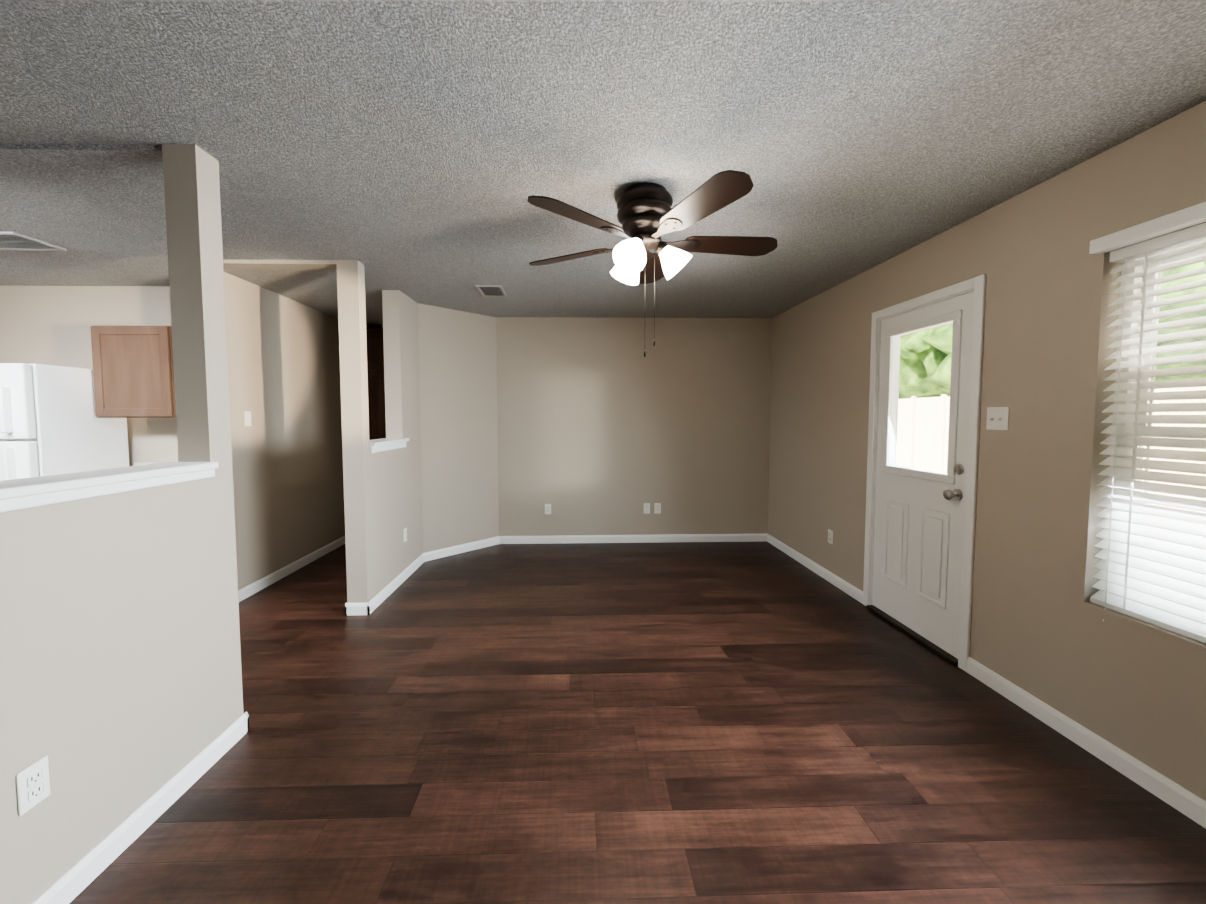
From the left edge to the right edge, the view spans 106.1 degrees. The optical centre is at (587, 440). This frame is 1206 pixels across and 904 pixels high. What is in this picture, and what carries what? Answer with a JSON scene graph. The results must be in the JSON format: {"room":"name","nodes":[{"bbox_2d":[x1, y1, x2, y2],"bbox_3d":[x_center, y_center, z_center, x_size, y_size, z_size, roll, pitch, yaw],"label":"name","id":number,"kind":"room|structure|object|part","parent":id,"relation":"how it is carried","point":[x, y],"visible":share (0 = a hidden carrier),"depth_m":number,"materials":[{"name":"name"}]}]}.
{"room":"empty living room","nodes":[
{"label":"empty living room","id":0,"kind":"room"},
{"bbox_2d":[0,286,177,465],"bbox_3d":[-4.034,-0.026,3.768,2.510,2.440,0.140,0,3,-1],"label":"wall","id":1,"kind":"structure","parent":0,"point":[47,325],"depth_m":3.65,"materials":[{"name":"paint"}]},
{"bbox_2d":[90,326,175,417],"bbox_3d":[-3.400,-0.524,3.530,0.570,0.684,0.308,0,3,-1],"label":"upper cabinet","id":2,"kind":"object","parent":1,"relation":"attached to","point":[133,371],"visible":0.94,"depth_m":3.38,"materials":[{"name":"brown wood"}]},
{"bbox_2d":[0,260,422,903],"bbox_3d":[-1.562,0.104,1.247,0.150,2.440,6.071,0,3,-1],"label":"wall","id":3,"kind":"structure","parent":0,"point":[121,695],"depth_m":1.52,"materials":[{"name":"paint"}]},
{"bbox_2d":[16,756,49,815],"bbox_3d":[-1.488,0.926,1.220,0.009,0.115,0.070,0,3,-1],"label":"outlet","id":4,"kind":"object","parent":3,"relation":"attached to","point":[33,785],"visible":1,"depth_m":1.22,"materials":[{"name":"white plastic"}]},
{"bbox_2d":[0,462,217,512],"bbox_3d":[-1.528,0.212,0.018,0.195,0.062,3.604,0,3,-1],"label":"trim","id":5,"kind":"structure","parent":3,"relation":"on","point":[22,493],"depth_m":1.37,"materials":[{"name":"white wood"}]},
{"bbox_2d":[162,144,232,475],"bbox_3d":[-1.577,-0.504,1.842,0.125,1.290,0.115,0,3,-1],"label":"post","id":6,"kind":"object","parent":3,"relation":"on","point":[195,253],"visible":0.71,"depth_m":1.80,"materials":[{"name":"paint"}]},
{"bbox_2d":[369,438,408,452],"bbox_3d":[-1.617,0.033,3.545,0.205,0.077,0.672,0,3,-1],"label":"sill","id":7,"kind":"structure","parent":3,"relation":"on","point":[381,445],"depth_m":3.49,"materials":[{"name":"white wood"}]},
{"bbox_2d":[32,534,1205,903],"bbox_3d":[-1.577,1.254,1.770,7.314,0.085,6.990,0,3,-1],"label":"baseboard","id":8,"kind":"structure","parent":3,"relation":"attached to","point":[78,878],"depth_m":1.91,"materials":[{"name":"white wood"}]},
{"bbox_2d":[224,272,344,589],"bbox_3d":[-2.726,-0.067,4.459,0.140,2.440,2.360,0,3,-1],"label":"wall","id":9,"kind":"structure","parent":0,"point":[283,357],"depth_m":3.92,"materials":[{"name":"paint"}]},
{"bbox_2d":[244,411,251,425],"bbox_3d":[-2.622,-0.172,3.515,0.021,0.115,0.070,0,3,-1],"label":"light switch","id":10,"kind":"object","parent":9,"relation":"attached to","point":[247,416],"visible":1,"depth_m":3.51,"materials":[{"name":"white plastic"}]},
{"bbox_2d":[418,303,498,552],"bbox_3d":[-1.341,-0.081,4.649,0.762,2.440,0.730,0,3,-1],"label":"wall","id":11,"kind":"structure","parent":0,"point":[458,405],"depth_m":4.55,"materials":[{"name":"paint"}]},
{"bbox_2d":[0,0,1205,326],"bbox_3d":[-1.388,-1.244,2.646,8.154,0.100,9.400,0,3,-1],"label":"ceiling","id":12,"kind":"structure","parent":0,"point":[418,150],"depth_m":1.64,"materials":[{"name":"white paint"}]},
{"bbox_2d":[0,231,66,250],"bbox_3d":[-3.582,-1.184,2.689,0.670,0.013,0.270,0,3,-1],"label":"ceiling vent","id":13,"kind":"object","parent":12,"relation":"in","point":[9,240],"visible":1,"depth_m":2.73,"materials":[{"name":"silver metal"}]},
{"bbox_2d":[0,144,162,163],"bbox_3d":[-3.442,-1.131,1.762,3.603,0.020,0.095,0,3,-1],"label":"beam","id":14,"kind":"structure","parent":12,"relation":"attached to","point":[80,153],"depth_m":1.78,"materials":[{"name":"white paint"}]},
{"bbox_2d":[223,260,336,269],"bbox_3d":[-2.158,-1.204,3.102,0.938,0.025,0.125,0,3,-1],"label":"beam","id":15,"kind":"structure","parent":12,"relation":"attached to","point":[285,264],"depth_m":3.06,"materials":[{"name":"paint"}]},
{"bbox_2d":[475,285,506,296],"bbox_3d":[-0.799,-1.251,3.797,0.210,0.013,0.330,0,3,-1],"label":"ceiling vent","id":16,"kind":"object","parent":12,"relation":"in","point":[491,290],"visible":1,"depth_m":3.78,"materials":[{"name":"silver metal"}]},
{"bbox_2d":[527,170,776,356],"bbox_3d":[0.314,-0.790,2.177,1.233,0.764,1.259,0,3,-1],"label":"ceiling fan","id":17,"kind":"object","parent":12,"relation":"hanging from","point":[648,216],"depth_m":2.05,"materials":[{"name":"brown wood"}]},
{"bbox_3d":[0.304,-0.849,2.159,0.386,0.159,0.416,0,3,-1],"label":"ceiling fan shade","id":18,"kind":"part","parent":17,"relation":"part of","materials":[{"name":"white glass"}]},
{"bbox_2d":[496,317,771,535],"bbox_3d":[0.514,-0.105,4.990,2.964,2.440,0.140,0,3,-1],"label":"wall","id":19,"kind":"structure","parent":0,"point":[605,426],"depth_m":4.92,"materials":[{"name":"paint"}]},
{"bbox_2d":[545,504,550,513],"bbox_3d":[-0.428,0.744,4.938,0.070,0.115,0.009,0,3,-1],"label":"electrical outlet","id":20,"kind":"object","parent":19,"relation":"attached to","point":[547,508],"visible":1,"depth_m":4.94,"materials":[{"name":"white plastic"}]},
{"bbox_2d":[644,503,649,513],"bbox_3d":[0.653,0.740,4.964,0.070,0.115,0.009,0,3,-1],"label":"electrical outlet","id":21,"kind":"object","parent":19,"relation":"attached to","point":[646,508],"visible":1,"depth_m":4.96,"materials":[{"name":"white plastic"}]},
{"bbox_2d":[654,503,660,513],"bbox_3d":[0.772,0.739,4.967,0.070,0.115,0.009,0,3,-1],"label":"electrical outlet","id":22,"kind":"object","parent":19,"relation":"attached to","point":[657,507],"visible":1,"depth_m":4.96,"materials":[{"name":"white plastic"}]},
{"bbox_2d":[69,541,1205,903],"bbox_3d":[-1.632,1.293,2.777,7.654,0.100,9.400,0,3,-1],"label":"floor","id":23,"kind":"structure","parent":0,"point":[663,723],"depth_m":1.81,"materials":[{"name":"brown wood"}]},
{"bbox_2d":[0,363,128,480],"bbox_3d":[-4.071,0.344,3.316,0.750,1.750,0.720,0,3,-1],"label":"fridge","id":24,"kind":"object","parent":23,"relation":"on","point":[51,423],"visible":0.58,"depth_m":3.14,"materials":[{"name":"white metal"}]},
{"bbox_2d":[134,462,163,465],"bbox_3d":[-3.230,0.700,3.445,0.919,1.020,0.617,0,3,-1],"label":"countertop","id":25,"kind":"structure","parent":23,"relation":"on","point":[139,463],"depth_m":3.70,"materials":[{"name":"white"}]},
{"bbox_2d":[366,327,385,439],"bbox_3d":[-2.208,-0.096,5.335,0.930,2.400,0.346,0,3,-1],"label":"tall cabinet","id":26,"kind":"object","parent":23,"relation":"on","point":[376,382],"visible":0.06,"depth_m":5.16,"materials":[{"name":"brown wood"}]},
{"bbox_2d":[866,605,957,665],"bbox_3d":[2.123,1.215,2.893,0.200,0.022,0.766,0,3,-1],"label":"threshold","id":27,"kind":"object","parent":23,"relation":"on","point":[937,650],"visible":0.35,"depth_m":2.82,"materials":[{"name":"brown metal"}]},
{"bbox_2d":[768,101,1205,800],"bbox_3d":[2.151,0.075,1.604,0.140,2.440,7.001,0,3,-1],"label":"wall","id":28,"kind":"structure","parent":0,"point":[1044,629],"depth_m":2.08,"materials":[{"name":"paint"}]},
{"bbox_2d":[828,529,832,544],"bbox_3d":[2.025,0.798,3.778,0.009,0.115,0.070,0,3,-1],"label":"outlet","id":29,"kind":"object","parent":28,"relation":"attached to","point":[830,536],"visible":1,"depth_m":3.77,"materials":[{"name":"white plastic"}]},
{"bbox_2d":[872,291,973,658],"bbox_3d":[2.054,0.190,2.836,0.129,2.024,0.762,0,3,-1],"label":"door","id":30,"kind":"structure","parent":28,"relation":"in","point":[918,545],"depth_m":2.78,"materials":[{"name":"white wood"}]},
{"bbox_2d":[863,274,985,671],"bbox_3d":[2.111,0.171,2.836,0.156,2.114,0.886,0,3,-1],"label":"door frame","id":31,"kind":"structure","parent":28,"relation":"attached to","point":[977,285],"depth_m":2.46,"materials":[{"name":"white wood"}]},
{"bbox_2d":[986,407,1008,429],"bbox_3d":[2.052,-0.112,2.276,0.021,0.115,0.116,0,3,-1],"label":"light switch","id":32,"kind":"object","parent":28,"relation":"attached to","point":[997,418],"visible":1,"depth_m":2.27,"materials":[{"name":"white plastic"}]},
{"bbox_2d":[1089,202,1205,253],"bbox_3d":[2.061,-0.746,1.216,0.049,0.053,1.224,0,3,-1],"label":"valance","id":33,"kind":"object","parent":28,"relation":"attached to","point":[1179,219],"visible":1,"depth_m":1.63,"materials":[{"name":"white"}]},
{"bbox_2d":[1107,239,1205,559],"bbox_3d":[2.195,-0.009,1.260,0.063,1.433,1.198,0,3,-1],"label":"window","id":34,"kind":"structure","parent":28,"relation":"in","point":[1155,276],"depth_m":1.78,"materials":[{"name":"clear glass"}]},
{"bbox_2d":[1090,222,1205,642],"bbox_3d":[2.120,0.030,1.260,0.064,1.506,1.176,0,3,-1],"label":"window blinds","id":35,"kind":"object","parent":34,"relation":"attached to","point":[1156,587],"visible":1,"depth_m":1.68,"materials":[{"name":"white plastic"}]},
{"label":"outside","id":36,"kind":"structure","parent":0,"visible":0},
{"bbox_2d":[898,465,1205,561],"bbox_3d":[30.813,0.522,15.769,57.826,0.100,90.000,0,3,-1],"label":"ground","id":37,"kind":"structure","parent":36,"point":[1160,517],"depth_m":6.16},
{"bbox_2d":[896,387,1205,502],"bbox_3d":[8.798,-0.263,12.671,0.150,1.920,65.000,0,3,-1],"label":"fence","id":38,"kind":"object","parent":37,"relation":"on","point":[926,452],"depth_m":11.61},
{"bbox_2d":[898,261,1205,398],"bbox_3d":[16.175,-3.326,14.400,9.916,7.811,59.720,0,3,-1],"label":"trees","id":39,"kind":"object","parent":37,"relation":"on","point":[928,356],"depth_m":16.37,"materials":[{"name":"green plant"}]}
]}

